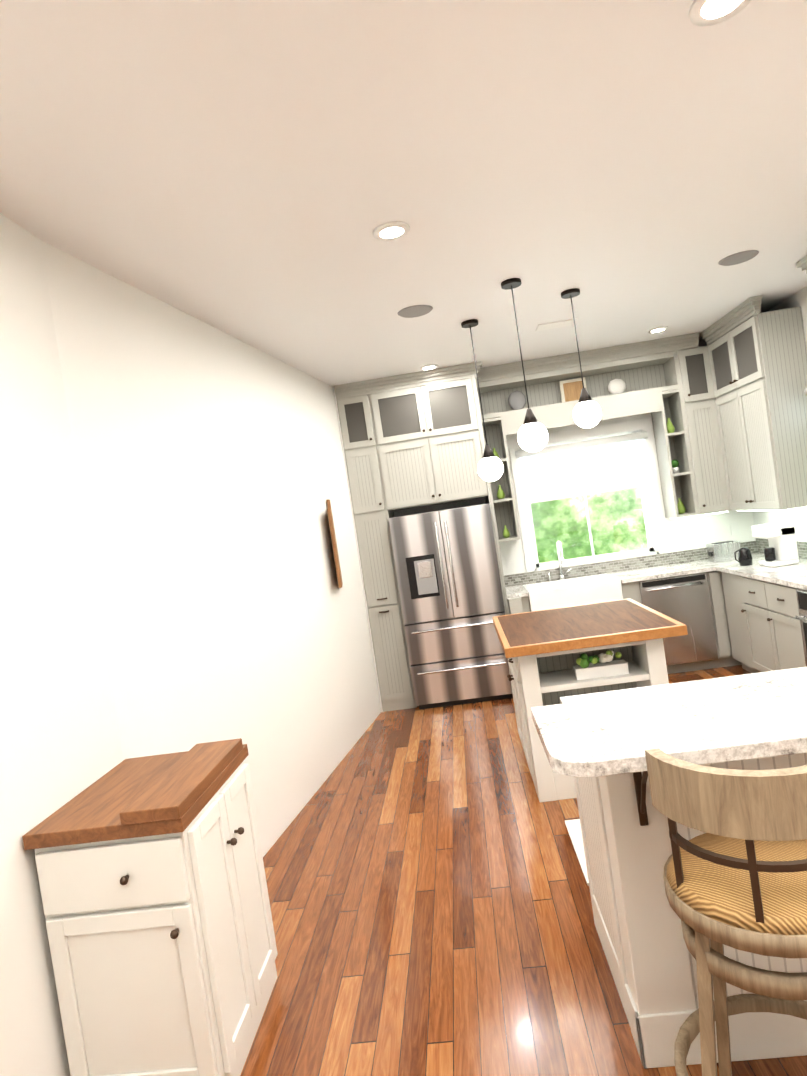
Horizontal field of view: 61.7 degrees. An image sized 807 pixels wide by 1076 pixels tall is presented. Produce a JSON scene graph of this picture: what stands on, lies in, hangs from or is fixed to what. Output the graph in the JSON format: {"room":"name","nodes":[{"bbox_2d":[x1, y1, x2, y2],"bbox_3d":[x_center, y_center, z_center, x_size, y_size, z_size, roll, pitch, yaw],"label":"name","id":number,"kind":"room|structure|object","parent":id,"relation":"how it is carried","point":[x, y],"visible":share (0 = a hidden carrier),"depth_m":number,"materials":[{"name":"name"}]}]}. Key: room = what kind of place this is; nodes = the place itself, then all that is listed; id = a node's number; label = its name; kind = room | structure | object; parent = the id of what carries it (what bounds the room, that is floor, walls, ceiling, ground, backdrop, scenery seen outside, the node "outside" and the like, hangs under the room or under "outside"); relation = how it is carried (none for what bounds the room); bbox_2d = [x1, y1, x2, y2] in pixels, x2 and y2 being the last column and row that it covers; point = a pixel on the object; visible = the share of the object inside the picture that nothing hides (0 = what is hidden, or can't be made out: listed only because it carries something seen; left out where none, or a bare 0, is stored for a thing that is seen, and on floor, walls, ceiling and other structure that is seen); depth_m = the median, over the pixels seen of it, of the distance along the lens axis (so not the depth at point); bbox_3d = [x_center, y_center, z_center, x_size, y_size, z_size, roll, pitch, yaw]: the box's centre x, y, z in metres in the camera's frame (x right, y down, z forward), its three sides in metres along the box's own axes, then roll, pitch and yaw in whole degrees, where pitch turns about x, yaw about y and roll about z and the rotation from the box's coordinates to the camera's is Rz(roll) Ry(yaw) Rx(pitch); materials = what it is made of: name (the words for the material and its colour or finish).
{"room":"kitchen","nodes":[
{"label":"kitchen","id":0,"kind":"room"},
{"bbox_2d":[0,213,380,1075],"bbox_3d":[-1.039,0.294,2.784,0.720,3.050,8.550,-8,1,4],"label":"wall","id":1,"kind":"structure","parent":0,"point":[172,481],"depth_m":3.11,"materials":[{"name":"white paint"}]},
{"bbox_2d":[326,499,342,587],"bbox_3d":[-0.574,0.038,5.628,0.028,0.720,0.500,-8,1,-4],"label":"picture","id":2,"kind":"object","parent":1,"relation":"attached to","point":[334,546],"visible":0.94,"depth_m":5.38,"materials":[{"name":"brown wood"}]},
{"bbox_2d":[333,387,382,711],"bbox_3d":[-0.416,0.113,6.321,0.014,3.050,0.135,-8,1,4],"label":"trim","id":3,"kind":"structure","parent":1,"relation":"attached to","point":[358,550],"depth_m":6.25,"materials":[{"name":"white wood"}]},
{"bbox_2d":[0,0,806,386],"bbox_3d":[0.868,-1.583,2.577,5.050,0.120,8.550,-8,1,4],"label":"ceiling","id":4,"kind":"structure","parent":0,"point":[254,172],"depth_m":2.51,"materials":[{"name":"white paint"}]},
{"bbox_2d":[373,221,409,240],"bbox_3d":[-0.054,-1.393,3.068,0.167,0.012,0.167,-9,1,-8],"label":"recessed light","id":5,"kind":"object","parent":4,"relation":"in","point":[389,231],"depth_m":3.05,"materials":[{"name":"white plastic"}]},
{"bbox_2d":[398,305,432,317],"bbox_3d":[0.075,-1.445,4.311,0.227,0.010,0.227,-10,2,-41],"label":"ceiling speaker","id":6,"kind":"object","parent":4,"relation":"in","point":[416,310],"depth_m":4.28,"materials":[{"name":"grey plastic"}]},
{"bbox_2d":[419,364,438,370],"bbox_3d":[0.225,-1.508,5.963,0.167,0.012,0.167,-9,2,-29],"label":"recessed light","id":7,"kind":"object","parent":4,"relation":"in","point":[431,366],"depth_m":5.94,"materials":[{"name":"white"}]},
{"bbox_2d":[461,319,502,481],"bbox_3d":[0.545,-0.957,4.755,0.184,1.131,0.184,-8,1,4],"label":"pendant light","id":8,"kind":"object","parent":4,"relation":"hanging from","point":[490,466],"visible":1,"depth_m":4.72,"materials":[{"name":"white glass"}]},
{"bbox_2d":[501,278,547,451],"bbox_3d":[0.713,-1.019,4.029,0.184,1.021,0.184,-8,1,4],"label":"pendant light","id":9,"kind":"object","parent":4,"relation":"hanging from","point":[532,435],"visible":1,"depth_m":3.99,"materials":[{"name":"white glass"}]},
{"bbox_2d":[536,318,577,330],"bbox_3d":[1.169,-1.626,5.147,0.300,0.010,0.160,-8,1,4],"label":"air vent","id":10,"kind":"object","parent":4,"relation":"in","point":[569,322],"depth_m":5.13,"materials":[{"name":"white metal"}]},
{"bbox_2d":[561,288,601,427],"bbox_3d":[1.147,-1.158,4.393,0.184,0.891,0.184,-8,1,4],"label":"pendant light","id":11,"kind":"object","parent":4,"relation":"hanging from","point":[587,412],"visible":1,"depth_m":4.35,"materials":[{"name":"white glass"}]},
{"bbox_2d":[647,326,667,333],"bbox_3d":[2.189,-1.792,5.810,0.167,0.012,0.167,-9,1,-8],"label":"recessed light","id":12,"kind":"object","parent":4,"relation":"in","point":[662,328],"depth_m":5.79,"materials":[{"name":"white"}]},
{"bbox_2d":[689,0,750,26],"bbox_3d":[0.892,-1.502,1.891,0.167,0.012,0.167,-9,1,-8],"label":"recessed light","id":13,"kind":"object","parent":4,"relation":"in","point":[707,12],"depth_m":1.91,"materials":[{"name":"white plastic"}]},
{"bbox_2d":[718,250,758,265],"bbox_3d":[2.082,-1.736,4.194,0.227,0.010,0.227,-8,1,-5],"label":"ceiling speaker","id":14,"kind":"object","parent":4,"relation":"in","point":[740,257],"depth_m":4.17,"materials":[{"name":"grey"}]},
{"bbox_2d":[240,665,806,1075],"bbox_3d":[4.121,1.127,1.911,15.600,0.050,10.300,-8,1,4],"label":"floor","id":15,"kind":"structure","parent":0,"point":[430,900],"depth_m":2.90,"materials":[{"name":"brown wood"}]},
{"bbox_2d":[22,738,277,1075],"bbox_3d":[-0.815,1.315,2.385,0.551,0.985,0.686,-8,1,4],"label":"base cabinet","id":16,"kind":"object","parent":15,"relation":"on","point":[156,906],"visible":1,"depth_m":2.10,"materials":[{"name":"white paint"}]},
{"bbox_2d":[335,384,416,711],"bbox_3d":[-0.230,0.111,6.544,0.320,2.989,0.616,-8,1,4],"label":"tall cabinet","id":17,"kind":"object","parent":15,"relation":"on","point":[359,429],"depth_m":6.24,"materials":[{"name":"grey paint"}]},
{"bbox_2d":[389,503,512,708],"bbox_3d":[0.468,0.623,6.415,0.916,1.780,0.737,-8,1,4],"label":"fridge","id":18,"kind":"object","parent":15,"relation":"on","point":[449,582],"visible":0.94,"depth_m":6.10,"materials":[{"name":"grey metal"}]},
{"bbox_2d":[502,588,529,614],"bbox_3d":[1.131,0.972,6.476,0.198,0.895,0.616,-8,1,4],"label":"base cabinet","id":19,"kind":"object","parent":15,"relation":"on","point":[515,600],"depth_m":6.16,"materials":[{"name":"grey paint"}]},
{"bbox_2d":[565,819,588,885],"bbox_3d":[1.068,1.508,3.311,0.450,0.012,0.620,-8,1,4],"label":"kitchen mat","id":20,"kind":"object","parent":15,"relation":"on","point":[574,829],"visible":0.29,"depth_m":3.40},
{"bbox_2d":[492,598,687,801],"bbox_3d":[1.170,0.995,4.339,1.000,0.945,1.180,-8,1,4],"label":"kitchen island","id":21,"kind":"object","parent":15,"relation":"on","point":[543,650],"visible":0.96,"depth_m":3.94,"materials":[{"name":"white paint"}]},
{"bbox_2d":[573,650,628,679],"bbox_3d":[1.155,0.737,3.978,0.300,0.146,0.116,-8,1,4],"label":"flower box","id":22,"kind":"object","parent":21,"relation":"in","point":[605,666],"visible":1,"depth_m":3.94,"materials":[{"name":"white wood"}]},
{"bbox_2d":[613,572,741,673],"bbox_3d":[2.774,0.734,6.348,1.484,0.895,0.616,-8,1,4],"label":"base cabinet","id":23,"kind":"object","parent":15,"relation":"on","point":[725,658],"depth_m":6.05,"materials":[{"name":"grey paint"}]},
{"bbox_2d":[523,574,622,611],"bbox_3d":[1.585,0.553,6.382,0.830,0.275,0.555,-8,1,4],"label":"sink","id":24,"kind":"object","parent":23,"relation":"in","point":[575,591],"visible":0.58,"depth_m":6.12,"materials":[{"name":"white ceramic"}]},
{"bbox_2d":[548,541,571,580],"bbox_3d":[1.525,0.224,6.596,0.236,0.390,0.239,-8,1,4],"label":"faucet","id":25,"kind":"object","parent":24,"relation":"on","point":[561,561],"visible":1,"depth_m":6.67,"materials":[{"name":"silver metal"}]},
{"bbox_2d":[639,573,717,664],"bbox_3d":[2.467,0.738,6.047,0.590,0.780,0.063,-8,1,4],"label":"dishwasher","id":26,"kind":"object","parent":23,"relation":"in","point":[685,599],"visible":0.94,"depth_m":6.04,"materials":[{"name":"silver metal"}]},
{"bbox_2d":[606,552,764,583],"bbox_3d":[2.712,0.274,6.326,1.471,0.035,0.636,-8,1,4],"label":"countertop","id":27,"kind":"structure","parent":23,"relation":"on","point":[691,566],"depth_m":6.19,"materials":[{"name":"white stone"}]},
{"bbox_2d":[706,540,740,562],"bbox_3d":[2.999,0.124,6.331,0.250,0.173,0.180,-8,1,4],"label":"toaster","id":28,"kind":"object","parent":27,"relation":"on","point":[723,551],"visible":0.98,"depth_m":6.25,"materials":[{"name":"silver metal"}]},
{"bbox_2d":[575,755,806,1038],"bbox_3d":[1.912,0.962,2.354,2.474,0.895,0.567,-8,1,4],"label":"base cabinet","id":29,"kind":"object","parent":15,"relation":"on","point":[627,842],"depth_m":2.02,"materials":[{"name":"white paint"}]},
{"bbox_2d":[531,667,806,782],"bbox_3d":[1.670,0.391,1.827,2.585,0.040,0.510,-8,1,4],"label":"countertop","id":30,"kind":"structure","parent":29,"relation":"on","point":[744,720],"depth_m":1.83,"materials":[{"name":"white stone"}]},
{"bbox_2d":[645,748,806,1075],"bbox_3d":[0.891,1.022,1.621,0.520,1.112,0.520,-8,1,4],"label":"stool","id":31,"kind":"object","parent":15,"relation":"on","point":[735,876],"visible":1,"depth_m":1.49,"materials":[{"name":"brown wood"}]},
{"bbox_2d":[721,572,747,670],"bbox_3d":[3.155,0.694,5.748,0.626,0.895,0.473,-8,1,4],"label":"base cabinet","id":32,"kind":"object","parent":15,"relation":"on","point":[732,598],"depth_m":5.85,"materials":[{"name":"grey paint"}]},
{"bbox_2d":[736,576,767,672],"bbox_3d":[3.123,0.709,5.310,0.626,0.895,0.515,-8,1,4],"label":"base cabinet","id":33,"kind":"object","parent":15,"relation":"on","point":[749,591],"depth_m":5.45,"materials":[{"name":"grey paint"}]},
{"bbox_2d":[756,580,799,670],"bbox_3d":[3.093,0.724,4.902,0.626,0.895,0.536,-8,1,4],"label":"base cabinet","id":34,"kind":"object","parent":15,"relation":"on","point":[779,634],"depth_m":5.01,"materials":[{"name":"grey paint"}]},
{"bbox_2d":[716,556,806,589],"bbox_3d":[2.972,0.288,4.283,0.646,0.035,3.390,-8,1,4],"label":"countertop","id":35,"kind":"structure","parent":34,"relation":"on","point":[795,575],"depth_m":5.23,"materials":[{"name":"white stone"}]},
{"bbox_2d":[734,547,752,565],"bbox_3d":[2.922,0.158,5.806,0.140,0.155,0.107,-8,1,4],"label":"kettle","id":36,"kind":"object","parent":35,"relation":"on","point":[745,558],"visible":1,"depth_m":5.77,"materials":[{"name":"black metal"}]},
{"bbox_2d":[751,522,798,566],"bbox_3d":[3.054,0.052,5.552,0.240,0.338,0.240,-8,1,4],"label":"coffee maker","id":37,"kind":"object","parent":35,"relation":"on","point":[781,550],"visible":1,"depth_m":5.44,"materials":[{"name":"white plastic"}]},
{"bbox_2d":[788,588,805,666],"bbox_3d":[3.047,0.747,4.263,0.626,0.895,0.856,-8,1,4],"label":"base cabinet","id":38,"kind":"object","parent":15,"relation":"on","point":[792,595],"depth_m":4.71,"materials":[{"name":"grey paint"}]},
{"bbox_2d":[795,588,806,666],"bbox_3d":[2.707,0.730,4.288,0.079,0.745,0.720,-8,1,4],"label":"oven","id":39,"kind":"object","parent":38,"relation":"in","point":[801,594],"visible":0.97,"depth_m":4.58,"materials":[{"name":"silver metal"}]},
{"bbox_2d":[394,340,755,575],"bbox_3d":[1.220,-0.140,6.818,4.680,3.050,0.150,-8,1,4],"label":"wall","id":40,"kind":"structure","parent":0,"point":[702,531],"depth_m":6.64,"materials":[{"name":"white paint"}]},
{"bbox_2d":[370,376,445,511],"bbox_3d":[0.052,-0.864,6.488,0.524,1.139,0.616,-8,1,4],"label":"upper cabinet","id":41,"kind":"object","parent":40,"relation":"attached to","point":[414,440],"depth_m":6.19,"materials":[{"name":"grey paint"}]},
{"bbox_2d":[426,368,489,502],"bbox_3d":[0.454,-0.922,6.457,0.522,1.139,0.616,-8,1,4],"label":"upper cabinet","id":42,"kind":"object","parent":40,"relation":"attached to","point":[454,403],"depth_m":6.15,"materials":[{"name":"grey paint"}]},
{"bbox_2d":[505,554,513,566],"bbox_3d":[1.062,0.224,6.759,0.075,0.120,0.008,-8,1,4],"label":"electrical outlet plate","id":43,"kind":"object","parent":40,"relation":"attached to","point":[509,558],"depth_m":6.75,"materials":[{"name":"white plastic"}]},
{"bbox_2d":[507,418,667,571],"bbox_3d":[1.821,-0.417,6.721,1.420,1.330,0.235,-8,1,4],"label":"window","id":44,"kind":"structure","parent":40,"relation":"in","point":[592,461],"depth_m":6.66,"materials":[{"name":"white"}]},
{"bbox_2d":[662,340,730,515],"bbox_3d":[2.782,-1.015,6.419,0.326,1.570,0.346,-8,1,4],"label":"upper cabinet","id":45,"kind":"object","parent":40,"relation":"attached to","point":[687,380],"depth_m":6.26,"materials":[{"name":"grey paint"}]},
{"bbox_2d":[497,485,504,498],"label":"decor","id":46,"kind":"object","parent":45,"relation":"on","point":[500,493],"depth_m":6.55,"materials":[{"name":"green"}]},
{"bbox_2d":[503,525,509,537],"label":"decor","id":47,"kind":"object","parent":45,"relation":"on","point":[506,533],"depth_m":6.56,"materials":[{"name":"green ceramic"}]},
{"bbox_2d":[508,391,525,409],"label":"decor","id":48,"kind":"object","parent":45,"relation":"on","point":[516,400],"depth_m":6.57,"materials":[{"name":"white ceramic"}]},
{"bbox_2d":[559,377,586,401],"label":"decor","id":49,"kind":"object","parent":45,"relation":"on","point":[570,389],"depth_m":6.56,"materials":[{"name":"brown wood"}]},
{"bbox_2d":[608,379,625,393],"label":"decor","id":50,"kind":"object","parent":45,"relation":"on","point":[616,386],"depth_m":6.49,"materials":[{"name":"white ceramic"}]},
{"bbox_2d":[666,418,674,432],"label":"decor","id":51,"kind":"object","parent":45,"relation":"on","point":[670,428],"depth_m":6.40,"materials":[{"name":"green"}]},
{"bbox_2d":[671,460,678,473],"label":"decor","id":52,"kind":"object","parent":45,"relation":"on","point":[675,463],"depth_m":6.42,"materials":[{"name":"green"}]},
{"bbox_2d":[677,498,685,513],"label":"decor","id":53,"kind":"object","parent":45,"relation":"on","point":[681,508],"depth_m":6.42,"materials":[{"name":"green ceramic"}]},
{"bbox_2d":[730,522,739,534],"bbox_3d":[3.234,-0.091,6.589,0.075,0.120,0.008,-8,1,4],"label":"electrical outlet plate","id":54,"kind":"object","parent":40,"relation":"attached to","point":[734,527],"depth_m":6.59,"materials":[{"name":"white plastic"}]},
{"bbox_2d":[753,286,806,552],"bbox_3d":[3.338,-0.405,5.033,0.150,3.050,3.080,-8,1,4],"label":"wall","id":55,"kind":"structure","parent":0,"point":[798,517],"depth_m":5.69,"materials":[{"name":"white paint"}]},
{"bbox_2d":[705,328,747,510],"bbox_3d":[3.062,-1.045,5.963,0.346,1.570,0.554,-8,1,4],"label":"upper cabinet","id":56,"kind":"object","parent":55,"relation":"attached to","point":[722,386],"depth_m":6.06,"materials":[{"name":"grey paint"}]},
{"bbox_2d":[724,306,806,510],"bbox_3d":[3.030,-1.029,5.526,0.346,1.570,0.553,-8,1,4],"label":"upper cabinet","id":57,"kind":"object","parent":55,"relation":"attached to","point":[758,361],"depth_m":5.27,"materials":[{"name":"grey paint"}]},
{"label":"outside","id":58,"kind":"structure","parent":0,"visible":0},
{"bbox_2d":[531,488,647,562],"bbox_3d":[5.199,-2.098,2.218,14.600,8.000,11.300,-8,1,4],"label":"foliage","id":59,"kind":"object","parent":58,"point":[564,533],"depth_m":8.17,"materials":[{"name":"green plant"}]}
]}

